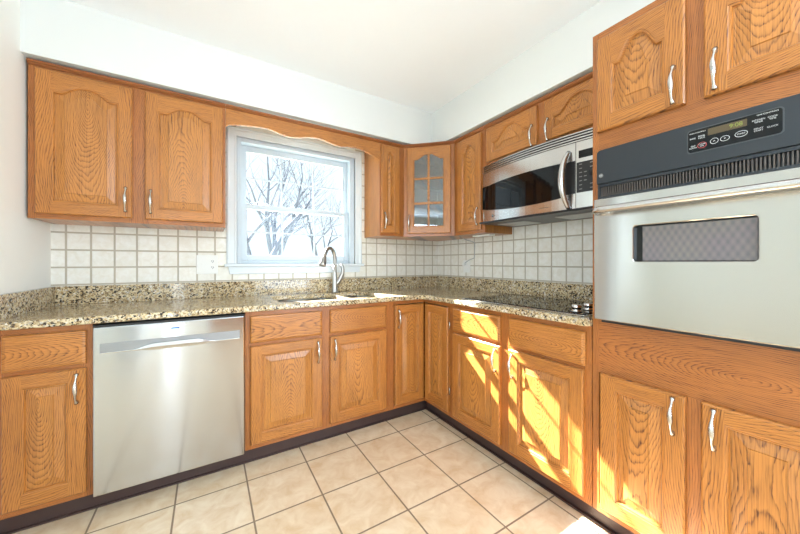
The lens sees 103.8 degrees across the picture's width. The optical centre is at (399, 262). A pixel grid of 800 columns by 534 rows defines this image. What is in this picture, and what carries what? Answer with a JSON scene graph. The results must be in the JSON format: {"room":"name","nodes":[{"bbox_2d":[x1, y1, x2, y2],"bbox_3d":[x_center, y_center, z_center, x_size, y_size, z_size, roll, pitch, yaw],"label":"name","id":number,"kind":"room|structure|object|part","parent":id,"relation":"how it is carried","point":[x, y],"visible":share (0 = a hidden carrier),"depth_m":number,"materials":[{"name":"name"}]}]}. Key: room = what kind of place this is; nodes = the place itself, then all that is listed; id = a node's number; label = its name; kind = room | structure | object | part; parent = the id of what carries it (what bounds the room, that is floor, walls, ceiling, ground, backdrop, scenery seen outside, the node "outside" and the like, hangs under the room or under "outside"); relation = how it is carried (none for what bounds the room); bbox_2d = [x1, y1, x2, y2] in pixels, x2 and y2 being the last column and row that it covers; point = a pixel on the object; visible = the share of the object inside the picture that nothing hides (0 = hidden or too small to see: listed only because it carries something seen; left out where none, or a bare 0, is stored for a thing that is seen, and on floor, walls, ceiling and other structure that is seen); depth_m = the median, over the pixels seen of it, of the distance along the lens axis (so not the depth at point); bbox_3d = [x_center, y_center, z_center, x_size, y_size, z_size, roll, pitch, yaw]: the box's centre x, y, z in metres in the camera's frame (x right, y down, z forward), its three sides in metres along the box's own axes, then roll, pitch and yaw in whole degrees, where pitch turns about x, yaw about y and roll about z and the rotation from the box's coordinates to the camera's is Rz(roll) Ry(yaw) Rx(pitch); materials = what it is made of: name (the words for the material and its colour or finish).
{"room":"kitchen","nodes":[
{"label":"kitchen","id":0,"kind":"room"},
{"bbox_2d":[0,0,50,293],"bbox_3d":[-0.777,-0.076,-0.301,0.120,2.464,4.800,0,0,-31],"label":"wall","id":1,"kind":"structure","parent":0,"point":[25,242],"depth_m":1.44,"materials":[{"name":"beige paint"}]},
{"bbox_2d":[0,400,426,533],"bbox_3d":[-0.746,1.104,1.908,2.238,0.098,0.008,0,0,-31],"label":"toe kick","id":2,"kind":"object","parent":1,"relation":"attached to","point":[33,517],"depth_m":1.67,"materials":[{"name":"brown plastic"}]},
{"bbox_2d":[20,0,654,144],"bbox_3d":[-0.117,-1.156,1.392,2.775,0.306,2.600,0,0,-31],"label":"soffit","id":3,"kind":"structure","parent":1,"relation":"attached to","point":[65,33],"depth_m":1.86,"materials":[{"name":"white paint"}]},
{"bbox_2d":[13,409,609,533],"bbox_3d":[-0.872,1.186,-0.346,6.120,0.060,5.020,0,0,-31],"label":"floor","id":4,"kind":"structure","parent":0,"point":[413,473],"depth_m":1.54,"materials":[{"name":"beige tile"}]},
{"bbox_2d":[0,323,99,519],"bbox_3d":[-1.669,0.665,1.579,0.304,0.780,0.647,0,0,-31],"label":"base cabinet","id":5,"kind":"object","parent":4,"relation":"on","point":[46,373],"visible":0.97,"depth_m":1.34,"materials":[{"name":"brown wood"}]},
{"bbox_3d":[-1.519,0.377,1.345,0.252,0.150,0.019,0,0,-31],"label":"drawer","id":6,"kind":"part","parent":5,"relation":"part of","materials":[{"name":"brown wood"}]},
{"bbox_3d":[-1.519,0.749,1.345,0.252,0.556,0.019,0,0,-31],"label":"door","id":7,"kind":"part","parent":5,"relation":"part of","materials":[{"name":"brown wood"}]},
{"bbox_3d":[-1.519,0.746,1.345,0.125,0.446,0.017,0,0,-31],"label":"raised panel","id":8,"kind":"part","parent":5,"relation":"part of","materials":[{"name":"brown wood"}]},
{"bbox_3d":[-1.421,0.555,1.373,0.017,0.139,0.037,0,0,-31],"label":"handle","id":9,"kind":"part","parent":5,"relation":"part of","materials":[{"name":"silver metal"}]},
{"bbox_2d":[93,313,244,496],"bbox_3d":[-1.267,0.667,1.812,0.611,0.768,0.645,0,0,-31],"label":"dishwasher","id":10,"kind":"object","parent":4,"relation":"on","point":[169,393],"visible":1,"depth_m":1.54,"materials":[{"name":"grey metal"}]},
{"bbox_3d":[-1.105,0.400,1.547,0.560,0.032,0.023,0,0,-31],"label":"handle","id":11,"kind":"part","parent":10,"relation":"part of","materials":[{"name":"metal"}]},
{"bbox_2d":[100,313,241,323],"bbox_3d":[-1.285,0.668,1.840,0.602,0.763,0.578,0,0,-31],"label":"control panel","id":12,"kind":"object","parent":10,"relation":"in","point":[232,313],"depth_m":1.59,"materials":[{"name":"silver metal"}]},
{"bbox_2d":[2,402,633,533],"bbox_3d":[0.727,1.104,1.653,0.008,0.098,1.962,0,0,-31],"label":"baseboard","id":13,"kind":"structure","parent":4,"relation":"on","point":[568,496],"depth_m":1.62,"materials":[{"name":"brown plastic"}]},
{"bbox_2d":[244,296,392,450],"bbox_3d":[-0.597,0.665,2.235,0.962,0.780,0.647,0,0,-31],"label":"base cabinet","id":14,"kind":"object","parent":4,"relation":"on","point":[308,370],"visible":0.99,"depth_m":1.94,"materials":[{"name":"brown wood"}]},
{"bbox_3d":[-0.666,0.377,1.867,0.408,0.150,0.019,0,0,-31],"label":"drawer","id":15,"kind":"part","parent":14,"relation":"part of","materials":[{"name":"brown wood"}]},
{"bbox_3d":[-0.666,0.749,1.867,0.408,0.556,0.019,0,0,-31],"label":"door","id":16,"kind":"part","parent":14,"relation":"part of","materials":[{"name":"brown wood"}]},
{"bbox_3d":[-0.665,0.746,1.866,0.281,0.446,0.017,0,0,-31],"label":"raised panel","id":17,"kind":"part","parent":14,"relation":"part of","materials":[{"name":"brown wood"}]},
{"bbox_3d":[-0.501,0.555,1.935,0.017,0.139,0.037,0,0,-31],"label":"handle","id":18,"kind":"part","parent":14,"relation":"part of","materials":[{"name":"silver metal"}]},
{"bbox_3d":[-0.407,0.555,1.992,0.017,0.139,0.037,0,0,-31],"label":"handle","id":19,"kind":"part","parent":14,"relation":"part of","materials":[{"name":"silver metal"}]},
{"bbox_3d":[-0.272,0.377,2.107,0.408,0.150,0.019,0,0,-31],"label":"drawer","id":20,"kind":"part","parent":14,"relation":"part of","materials":[{"name":"brown wood"}]},
{"bbox_3d":[-0.272,0.749,2.108,0.408,0.556,0.019,0,0,-31],"label":"door","id":21,"kind":"part","parent":14,"relation":"part of","materials":[{"name":"brown wood"}]},
{"bbox_3d":[-0.271,0.746,2.107,0.281,0.446,0.017,0,0,-31],"label":"raised panel","id":22,"kind":"part","parent":14,"relation":"part of","materials":[{"name":"brown wood"}]},
{"bbox_2d":[393,299,450,416],"bbox_3d":[0.249,0.665,2.605,0.862,0.780,0.890,0,0,-31],"label":"base cabinet","id":23,"kind":"object","parent":4,"relation":"on","point":[421,331],"visible":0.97,"depth_m":2.29,"materials":[{"name":"brown wood"}]},
{"bbox_2d":[0,276,592,330],"bbox_3d":[-0.319,0.205,1.719,2.768,0.140,1.820,0,0,-31],"label":"countertop","id":24,"kind":"structure","parent":23,"relation":"on","point":[55,306],"depth_m":1.97,"materials":[{"name":"beige stone"}]},
{"bbox_2d":[278,296,369,301],"bbox_3d":[-0.515,0.370,2.266,0.759,0.191,0.419,0,0,-31],"label":"sink","id":25,"kind":"object","parent":24,"relation":"in","point":[311,299],"visible":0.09,"depth_m":2.40,"materials":[{"name":"grey metal"}]},
{"bbox_3d":[-0.648,0.370,2.185,0.449,0.191,0.419,0,0,-31],"label":"bowl","id":26,"kind":"part","parent":25,"relation":"part of","materials":[{"name":"grey metal"}]},
{"bbox_3d":[-0.321,0.355,2.384,0.304,0.161,0.419,0,0,-31],"label":"bowl","id":27,"kind":"part","parent":25,"relation":"part of","materials":[{"name":"grey metal"}]},
{"bbox_2d":[319,246,344,292],"bbox_3d":[-0.551,0.056,2.486,0.083,0.369,0.258,0,0,31],"label":"faucet","id":28,"kind":"object","parent":24,"relation":"on","point":[335,281],"visible":1,"depth_m":2.53,"materials":[{"name":"silver metal"}]},
{"bbox_3d":[-0.494,0.095,2.563,0.083,0.175,0.038,0,0,-22],"label":"lever","id":29,"kind":"part","parent":28,"relation":"part of","materials":[{"name":"silver metal"}]},
{"bbox_2d":[462,294,592,316],"bbox_3d":[0.831,0.219,1.870,0.510,0.042,0.805,0,0,-31],"label":"glass cooktop","id":30,"kind":"object","parent":24,"relation":"in","point":[571,307],"visible":0.73,"depth_m":1.78,"materials":[{"name":"black glass"}]},
{"bbox_3d":[0.840,0.215,1.492,0.048,0.034,0.048,0,0,-31],"label":"knob","id":31,"kind":"part","parent":30,"relation":"part of","materials":[{"name":"silver metal"}]},
{"bbox_3d":[0.930,0.215,1.546,0.048,0.034,0.048,0,0,-31],"label":"knob","id":32,"kind":"part","parent":30,"relation":"part of","materials":[{"name":"silver metal"}]},
{"bbox_3d":[-0.001,0.405,2.241,0.017,0.139,0.037,0,0,-31],"label":"handle","id":33,"kind":"part","parent":23,"relation":"part of","materials":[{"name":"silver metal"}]},
{"bbox_3d":[0.070,0.665,2.317,0.250,0.717,0.019,0,0,-31],"label":"door","id":34,"kind":"part","parent":23,"relation":"part of","materials":[{"name":"brown wood"}]},
{"bbox_3d":[0.070,0.666,2.316,0.138,0.615,0.017,0,0,-31],"label":"raised panel","id":35,"kind":"part","parent":23,"relation":"part of","materials":[{"name":"brown wood"}]},
{"bbox_3d":[0.263,0.665,2.264,0.019,0.717,0.266,0,0,-31],"label":"door","id":36,"kind":"part","parent":23,"relation":"part of","materials":[{"name":"brown wood"}]},
{"bbox_3d":[0.262,0.666,2.264,0.017,0.615,0.155,0,0,-31],"label":"raised panel","id":37,"kind":"part","parent":23,"relation":"part of","materials":[{"name":"brown wood"}]},
{"bbox_2d":[451,304,592,505],"bbox_3d":[0.818,0.665,1.889,0.647,0.780,0.922,0,0,-31],"label":"base cabinet","id":38,"kind":"object","parent":4,"relation":"on","point":[523,384],"visible":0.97,"depth_m":1.60,"materials":[{"name":"brown wood"}]},
{"bbox_3d":[0.462,0.746,1.938,0.017,0.446,0.271,0,0,-31],"label":"raised panel","id":39,"kind":"part","parent":38,"relation":"part of","materials":[{"name":"brown wood"}]},
{"bbox_3d":[0.462,0.377,1.938,0.019,0.150,0.398,0,0,-31],"label":"drawer","id":40,"kind":"part","parent":38,"relation":"part of","materials":[{"name":"brown wood"}]},
{"bbox_3d":[0.462,0.749,1.938,0.019,0.556,0.398,0,0,-31],"label":"door","id":41,"kind":"part","parent":38,"relation":"part of","materials":[{"name":"brown wood"}]},
{"bbox_3d":[0.528,0.555,1.778,0.037,0.139,0.017,0,0,-31],"label":"handle","id":42,"kind":"part","parent":38,"relation":"part of","materials":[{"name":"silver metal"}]},
{"bbox_3d":[0.590,0.555,1.677,0.037,0.139,0.017,0,0,-31],"label":"handle","id":43,"kind":"part","parent":38,"relation":"part of","materials":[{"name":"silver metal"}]},
{"bbox_3d":[0.702,0.746,1.545,0.017,0.446,0.272,0,0,-31],"label":"raised panel","id":44,"kind":"part","parent":38,"relation":"part of","materials":[{"name":"brown wood"}]},
{"bbox_3d":[0.702,0.749,1.545,0.019,0.556,0.399,0,0,-31],"label":"door","id":45,"kind":"part","parent":38,"relation":"part of","materials":[{"name":"brown wood"}]},
{"bbox_3d":[0.704,0.377,1.543,0.019,0.150,0.405,0,0,-31],"label":"drawer","id":46,"kind":"part","parent":38,"relation":"part of","materials":[{"name":"brown wood"}]},
{"bbox_2d":[593,0,799,533],"bbox_3d":[1.234,0.041,1.208,0.647,2.028,0.668,0,0,-31],"label":"tall cabinet","id":47,"kind":"object","parent":4,"relation":"on","point":[692,434],"visible":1,"depth_m":1.08,"materials":[{"name":"brown wood"}]},
{"bbox_3d":[0.910,-0.741,1.204,0.017,0.269,0.160,0,0,-31],"label":"raised panel","id":48,"kind":"part","parent":47,"relation":"part of","materials":[{"name":"brown wood"}]},
{"bbox_3d":[0.914,0.742,1.199,0.017,0.454,0.147,0,0,-31],"label":"raised panel","id":49,"kind":"part","parent":47,"relation":"part of","materials":[{"name":"brown wood"}]},
{"bbox_3d":[0.911,-0.743,1.204,0.019,0.388,0.287,0,0,-31],"label":"door","id":50,"kind":"part","parent":47,"relation":"part of","materials":[{"name":"brown wood"}]},
{"bbox_3d":[0.914,0.745,1.199,0.019,0.564,0.274,0,0,-31],"label":"door","id":51,"kind":"part","parent":47,"relation":"part of","materials":[{"name":"brown wood"}]},
{"bbox_3d":[0.946,0.538,1.095,0.037,0.139,0.017,0,0,-31],"label":"handle","id":52,"kind":"part","parent":47,"relation":"part of","materials":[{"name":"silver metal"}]},
{"bbox_3d":[0.947,-0.623,1.093,0.037,0.139,0.017,0,0,-31],"label":"handle","id":53,"kind":"part","parent":47,"relation":"part of","materials":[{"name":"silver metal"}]},
{"bbox_2d":[592,93,799,351],"bbox_3d":[1.197,-0.110,1.175,0.702,0.706,0.615,0,0,-31],"label":"wall oven","id":54,"kind":"object","parent":47,"relation":"in","point":[697,225],"visible":1,"depth_m":1.00,"materials":[{"name":"grey metal"}]},
{"bbox_3d":[0.930,-0.206,1.012,0.076,0.026,0.615,0,0,-31],"label":"handle","id":55,"kind":"part","parent":54,"relation":"part of","materials":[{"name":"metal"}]},
{"bbox_3d":[0.982,-0.013,1.044,0.056,0.490,0.614,0,0,-31],"label":"door","id":56,"kind":"part","parent":54,"relation":"part of","materials":[{"name":"silver metal"}]},
{"bbox_3d":[0.992,-0.393,1.050,0.038,0.140,0.614,0,0,-31],"label":"control panel","id":57,"kind":"part","parent":54,"relation":"part of","materials":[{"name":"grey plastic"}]},
{"bbox_3d":[0.989,-0.292,1.048,0.020,0.060,0.610,0,0,-31],"label":"vent frame","id":58,"kind":"part","parent":54,"relation":"part of","materials":[{"name":"grey metal"}]},
{"bbox_3d":[0.998,0.237,1.042,0.039,0.011,0.594,0,0,-31],"label":"trim","id":59,"kind":"part","parent":54,"relation":"part of","materials":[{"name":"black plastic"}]},
{"bbox_3d":[1.001,0.538,1.005,0.037,0.139,0.017,0,0,-31],"label":"handle","id":60,"kind":"part","parent":47,"relation":"part of","materials":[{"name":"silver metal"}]},
{"bbox_3d":[1.002,-0.623,1.002,0.037,0.139,0.017,0,0,-31],"label":"handle","id":61,"kind":"part","parent":47,"relation":"part of","materials":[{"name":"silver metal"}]},
{"bbox_3d":[1.083,0.745,0.924,0.019,0.564,0.288,0,0,-31],"label":"door","id":62,"kind":"part","parent":47,"relation":"part of","materials":[{"name":"brown wood"}]},
{"bbox_3d":[1.085,-0.741,0.918,0.019,0.392,0.287,0,0,-31],"label":"door","id":63,"kind":"part","parent":47,"relation":"part of","materials":[{"name":"brown wood"}]},
{"bbox_3d":[1.082,0.742,0.924,0.017,0.454,0.161,0,0,-31],"label":"raised panel","id":64,"kind":"part","parent":47,"relation":"part of","materials":[{"name":"brown wood"}]},
{"bbox_3d":[1.085,-0.739,0.918,0.017,0.273,0.160,0,0,-31],"label":"raised panel","id":65,"kind":"part","parent":47,"relation":"part of","materials":[{"name":"brown wood"}]},
{"bbox_2d":[66,0,600,113],"bbox_3d":[-0.915,-1.348,-0.374,6.220,0.080,5.020,0,0,-31],"label":"ceiling","id":66,"kind":"structure","parent":0,"point":[422,55],"depth_m":1.79,"materials":[{"name":"paint"}]},
{"bbox_2d":[236,126,436,304],"bbox_3d":[-0.826,-0.078,2.553,3.015,2.464,0.120,0,0,-31],"label":"wall","id":67,"kind":"structure","parent":0,"point":[243,127],"depth_m":2.59,"materials":[{"name":"beige paint"}]},
{"bbox_2d":[26,58,225,231],"bbox_3d":[-1.514,-0.604,1.846,0.840,0.770,0.353,0,0,-31],"label":"upper cabinet","id":68,"kind":"object","parent":67,"relation":"attached to","point":[103,150],"visible":1,"depth_m":1.69,"materials":[{"name":"brown wood"}]},
{"bbox_3d":[-1.625,-0.598,1.625,0.366,0.710,0.019,0,0,-31],"label":"door","id":69,"kind":"part","parent":68,"relation":"part of","materials":[{"name":"brown wood"}]},
{"bbox_3d":[-1.625,-0.595,1.624,0.239,0.589,0.017,0,0,-31],"label":"raised panel","id":70,"kind":"part","parent":68,"relation":"part of","materials":[{"name":"brown wood"}]},
{"bbox_3d":[-1.476,-0.341,1.683,0.017,0.139,0.037,0,0,-31],"label":"handle","id":71,"kind":"part","parent":68,"relation":"part of","materials":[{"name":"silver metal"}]},
{"bbox_3d":[-1.446,-0.978,1.736,0.840,0.022,0.016,0,0,-31],"label":"moulding","id":72,"kind":"part","parent":68,"relation":"part of","materials":[{"name":"brown wood"}]},
{"bbox_3d":[-1.385,-0.341,1.739,0.017,0.139,0.037,0,0,-31],"label":"handle","id":73,"kind":"part","parent":68,"relation":"part of","materials":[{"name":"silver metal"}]},
{"bbox_3d":[-1.261,-0.598,1.847,0.377,0.710,0.019,0,0,-31],"label":"door","id":74,"kind":"part","parent":68,"relation":"part of","materials":[{"name":"brown wood"}]},
{"bbox_3d":[-1.261,-0.595,1.847,0.250,0.589,0.017,0,0,-31],"label":"raised panel","id":75,"kind":"part","parent":68,"relation":"part of","materials":[{"name":"brown wood"}]},
{"bbox_2d":[226,104,380,159],"bbox_3d":[-0.628,-0.910,2.248,1.088,0.159,0.035,0,0,-31],"label":"window valance","id":76,"kind":"object","parent":68,"relation":"attached to","point":[235,115],"visible":1,"depth_m":2.19,"materials":[{"name":"brown wood"}]},
{"bbox_3d":[-0.623,-0.978,2.239,1.088,0.022,0.016,0,0,-31],"label":"moulding","id":77,"kind":"part","parent":76,"relation":"part of","materials":[{"name":"brown wood"}]},
{"bbox_2d":[197,255,217,273],"bbox_3d":[-1.327,0.012,2.160,0.126,0.129,0.016,0,0,-31],"label":"outlet plate","id":78,"kind":"object","parent":67,"relation":"attached to","point":[206,264],"visible":1,"depth_m":2.16,"materials":[{"name":"white plastic"}]},
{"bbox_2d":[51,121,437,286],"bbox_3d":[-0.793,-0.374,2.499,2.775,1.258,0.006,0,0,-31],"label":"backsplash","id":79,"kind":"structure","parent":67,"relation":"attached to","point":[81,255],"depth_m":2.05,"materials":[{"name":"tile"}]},
{"bbox_2d":[224,126,363,273],"bbox_3d":[-0.810,-0.446,2.536,1.070,1.055,0.165,0,0,-31],"label":"window","id":80,"kind":"structure","parent":67,"relation":"in","point":[238,261],"depth_m":2.45,"materials":[{"name":"white plastic"}]},
{"bbox_3d":[-0.837,-0.643,2.567,0.843,0.475,0.028,0,0,-31],"label":"sash","id":81,"kind":"part","parent":80,"relation":"part of","materials":[{"name":"white glass"}]},
{"bbox_3d":[-0.821,-0.227,2.540,0.843,0.420,0.028,0,0,-31],"label":"sash","id":82,"kind":"part","parent":80,"relation":"part of","materials":[{"name":"white glass"}]},
{"bbox_2d":[364,140,403,238],"bbox_3d":[-0.130,-0.604,2.692,0.223,0.770,0.353,0,0,-31],"label":"upper cabinet","id":83,"kind":"object","parent":67,"relation":"attached to","point":[383,178],"visible":1,"depth_m":2.58,"materials":[{"name":"brown wood"}]},
{"bbox_3d":[-0.078,-0.598,2.571,0.170,0.710,0.019,0,0,-31],"label":"door","id":84,"kind":"part","parent":83,"relation":"part of","materials":[{"name":"brown wood"}]},
{"bbox_3d":[-0.078,-0.593,2.570,0.055,0.595,0.017,0,0,-31],"label":"raised panel","id":85,"kind":"part","parent":83,"relation":"part of","materials":[{"name":"brown wood"}]},
{"bbox_3d":[-0.072,-0.604,2.598,0.222,0.770,0.020,0,0,-31],"label":"frame","id":86,"kind":"part","parent":83,"relation":"part of","materials":[{"name":"brown wood"}]},
{"bbox_3d":[-0.063,-0.978,2.582,0.223,0.022,0.016,0,0,-31],"label":"moulding","id":87,"kind":"part","parent":83,"relation":"part of","materials":[{"name":"brown wood"}]},
{"bbox_2d":[390,140,478,240],"bbox_3d":[0.286,-0.605,2.797,0.610,0.770,0.610,0,0,-31],"label":"upper cabinet","id":88,"kind":"object","parent":67,"relation":"attached to","point":[428,168],"visible":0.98,"depth_m":2.62,"materials":[{"name":"brown wood"}]},
{"bbox_3d":[0.237,-0.599,2.590,0.238,0.588,0.003,0,0,13],"label":"glass pane","id":89,"kind":"part","parent":88,"relation":"part of","materials":[{"name":"clear glass"}]},
{"bbox_3d":[0.236,-0.978,2.590,0.420,0.022,0.016,0,0,14],"label":"moulding","id":90,"kind":"part","parent":88,"relation":"part of","materials":[{"name":"brown wood"}]},
{"bbox_2d":[415,174,442,191],"bbox_3d":[0.287,-0.734,2.805,0.572,0.016,0.572,0,0,-31],"label":"shelf","id":91,"kind":"object","parent":88,"relation":"attached to","point":[436,185],"depth_m":2.91,"materials":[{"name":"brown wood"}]},
{"bbox_2d":[415,204,442,214],"bbox_3d":[0.287,-0.493,2.805,0.572,0.016,0.572,0,0,-31],"label":"shelf","id":92,"kind":"object","parent":88,"relation":"attached to","point":[435,209],"depth_m":2.86,"materials":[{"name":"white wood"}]},
{"bbox_3d":[0.236,-0.598,2.588,0.362,0.714,0.019,0,0,14],"label":"door","id":93,"kind":"part","parent":88,"relation":"part of","materials":[{"name":"brown wood"}]},
{"bbox_3d":[0.240,-0.604,2.608,0.422,0.770,0.020,0,0,14],"label":"frame","id":94,"kind":"part","parent":88,"relation":"part of","materials":[{"name":"brown wood"}]},
{"bbox_3d":[1.692,-0.077,1.210,0.120,2.464,4.800,0,0,-31],"label":"wall","id":95,"kind":"structure","parent":0,"visible":0},
{"bbox_2d":[463,260,469,272],"bbox_3d":[0.607,0.033,2.849,0.008,0.112,0.086,0,0,-31],"label":"outlet plate","id":96,"kind":"object","parent":95,"relation":"attached to","point":[466,268],"visible":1,"depth_m":2.85,"materials":[{"name":"white plastic"}]},
{"bbox_2d":[454,126,511,236],"bbox_3d":[0.634,-0.604,2.471,0.353,0.770,0.324,0,0,-31],"label":"upper cabinet","id":97,"kind":"object","parent":95,"relation":"attached to","point":[469,148],"visible":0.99,"depth_m":2.38,"materials":[{"name":"brown wood"}]},
{"bbox_3d":[0.524,-0.978,2.404,0.016,0.022,0.324,0,0,-31],"label":"moulding","id":98,"kind":"part","parent":97,"relation":"part of","materials":[{"name":"brown wood"}]},
{"bbox_3d":[0.527,-0.598,2.395,0.019,0.710,0.249,0,0,-31],"label":"door","id":99,"kind":"part","parent":97,"relation":"part of","materials":[{"name":"brown wood"}]},
{"bbox_3d":[0.527,-0.593,2.395,0.017,0.595,0.134,0,0,-31],"label":"raised panel","id":100,"kind":"part","parent":97,"relation":"part of","materials":[{"name":"brown wood"}]},
{"bbox_3d":[0.540,-0.604,2.413,0.020,0.770,0.323,0,0,-31],"label":"frame","id":101,"kind":"part","parent":97,"relation":"part of","materials":[{"name":"brown wood"}]},
{"bbox_3d":[0.555,-0.341,2.297,0.037,0.139,0.017,0,0,-31],"label":"handle","id":102,"kind":"part","parent":97,"relation":"part of","materials":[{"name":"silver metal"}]},
{"bbox_2d":[473,234,494,236],"bbox_3d":[0.656,-0.213,2.463,0.060,0.012,0.180,0,0,-31],"label":"light","id":103,"kind":"object","parent":97,"relation":"attached to","point":[483,235],"visible":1,"depth_m":2.43,"materials":[{"name":"white plastic"}]},
{"bbox_2d":[462,238,474,265],"bbox_3d":[0.606,-0.098,2.803,0.050,0.248,0.132,0,0,-36],"label":"cord","id":104,"kind":"object","parent":103,"relation":"hanging from","point":[463,264],"visible":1,"depth_m":2.79,"materials":[{"name":"white plastic"}]},
{"bbox_2d":[438,218,592,284],"bbox_3d":[0.864,-0.374,2.442,0.006,1.258,1.820,0,0,-31],"label":"tile backsplash","id":105,"kind":"structure","parent":95,"relation":"attached to","point":[555,252],"depth_m":2.29,"materials":[{"name":"tile"}]},
{"bbox_2d":[484,71,592,165],"bbox_3d":[0.952,-0.841,1.951,0.353,0.296,0.890,0,0,-31],"label":"upper cabinet","id":106,"kind":"object","parent":95,"relation":"attached to","point":[568,109],"visible":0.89,"depth_m":1.85,"materials":[{"name":"brown wood"}]},
{"bbox_3d":[0.726,-0.841,2.070,0.017,0.143,0.285,0,0,-31],"label":"raised panel","id":107,"kind":"part","parent":106,"relation":"part of","materials":[{"name":"brown wood"}]},
{"bbox_3d":[0.726,-0.835,2.071,0.019,0.236,0.400,0,0,-31],"label":"door","id":108,"kind":"part","parent":106,"relation":"part of","materials":[{"name":"brown wood"}]},
{"bbox_3d":[0.793,-0.776,1.908,0.037,0.139,0.017,0,0,-31],"label":"handle","id":109,"kind":"part","parent":106,"relation":"part of","materials":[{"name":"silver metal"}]},
{"bbox_2d":[479,127,592,226],"bbox_3d":[0.919,-0.480,1.931,0.427,0.422,0.890,0,0,-31],"label":"microwave","id":110,"kind":"object","parent":106,"relation":"attached to","point":[551,181],"visible":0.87,"depth_m":1.82,"materials":[{"name":"grey metal"}]},
{"bbox_3d":[0.739,-0.445,1.973,0.040,0.204,0.618,0,0,-31],"label":"door glass","id":111,"kind":"part","parent":110,"relation":"part of","materials":[{"name":"black glass"}]},
{"bbox_3d":[0.760,-0.460,1.954,0.058,0.346,0.684,0,0,-31],"label":"door","id":112,"kind":"part","parent":110,"relation":"part of","materials":[{"name":"silver metal"}]},
{"bbox_3d":[0.943,-0.279,1.942,0.355,0.012,0.876,0,0,-31],"label":"plate","id":113,"kind":"part","parent":110,"relation":"part of","materials":[{"name":"silver plastic"}]},
{"bbox_3d":[0.873,-0.440,1.670,0.076,0.313,0.043,0,0,-31],"label":"handle","id":114,"kind":"part","parent":110,"relation":"part of","materials":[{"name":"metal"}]},
{"bbox_3d":[0.999,-0.460,1.577,0.044,0.346,0.202,0,0,-31],"label":"control panel","id":115,"kind":"part","parent":110,"relation":"part of","materials":[{"name":"silver metal"}]},
{"bbox_3d":[0.843,-0.978,1.884,0.016,0.022,0.890,0,0,-31],"label":"moulding","id":116,"kind":"part","parent":106,"relation":"part of","materials":[{"name":"brown wood"}]},
{"bbox_3d":[0.848,-0.776,1.818,0.037,0.139,0.017,0,0,-31],"label":"handle","id":117,"kind":"part","parent":106,"relation":"part of","materials":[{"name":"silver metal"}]},
{"bbox_3d":[0.963,-0.835,1.683,0.019,0.236,0.402,0,0,-31],"label":"door","id":118,"kind":"part","parent":106,"relation":"part of","materials":[{"name":"brown wood"}]},
{"bbox_3d":[0.962,-0.840,1.683,0.017,0.143,0.287,0,0,-31],"label":"raised panel","id":119,"kind":"part","parent":106,"relation":"part of","materials":[{"name":"brown wood"}]},
{"label":"outside","id":120,"kind":"structure","parent":0,"visible":0},
{"bbox_3d":[-15.368,2.191,28.990,60.000,0.100,59.600,0,0,-31],"label":"ground","id":121,"kind":"structure","parent":120,"visible":0},
{"bbox_2d":[246,160,332,254],"bbox_3d":[-4.087,-0.886,8.452,4.140,6.079,4.482,0,0,1],"label":"bare tree","id":122,"kind":"object","parent":121,"relation":"on","point":[278,244],"visible":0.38,"depth_m":8.49,"materials":[{"name":"grey plant"}]},
{"bbox_2d":[246,154,339,254],"bbox_3d":[-6.401,-3.130,15.522,6.416,10.611,4.347,0,0,-39],"label":"bare tree","id":123,"kind":"object","parent":121,"relation":"on","point":[267,225],"visible":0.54,"depth_m":15.62,"materials":[{"name":"grey plant"}]},
{"bbox_2d":[274,161,342,255],"bbox_3d":[-7.139,-4.147,28.115,8.909,12.593,9.868,0,0,6],"label":"bare tree","id":124,"kind":"object","parent":121,"relation":"on","point":[328,217],"visible":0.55,"depth_m":27.55,"materials":[{"name":"grey plant"}]}
]}

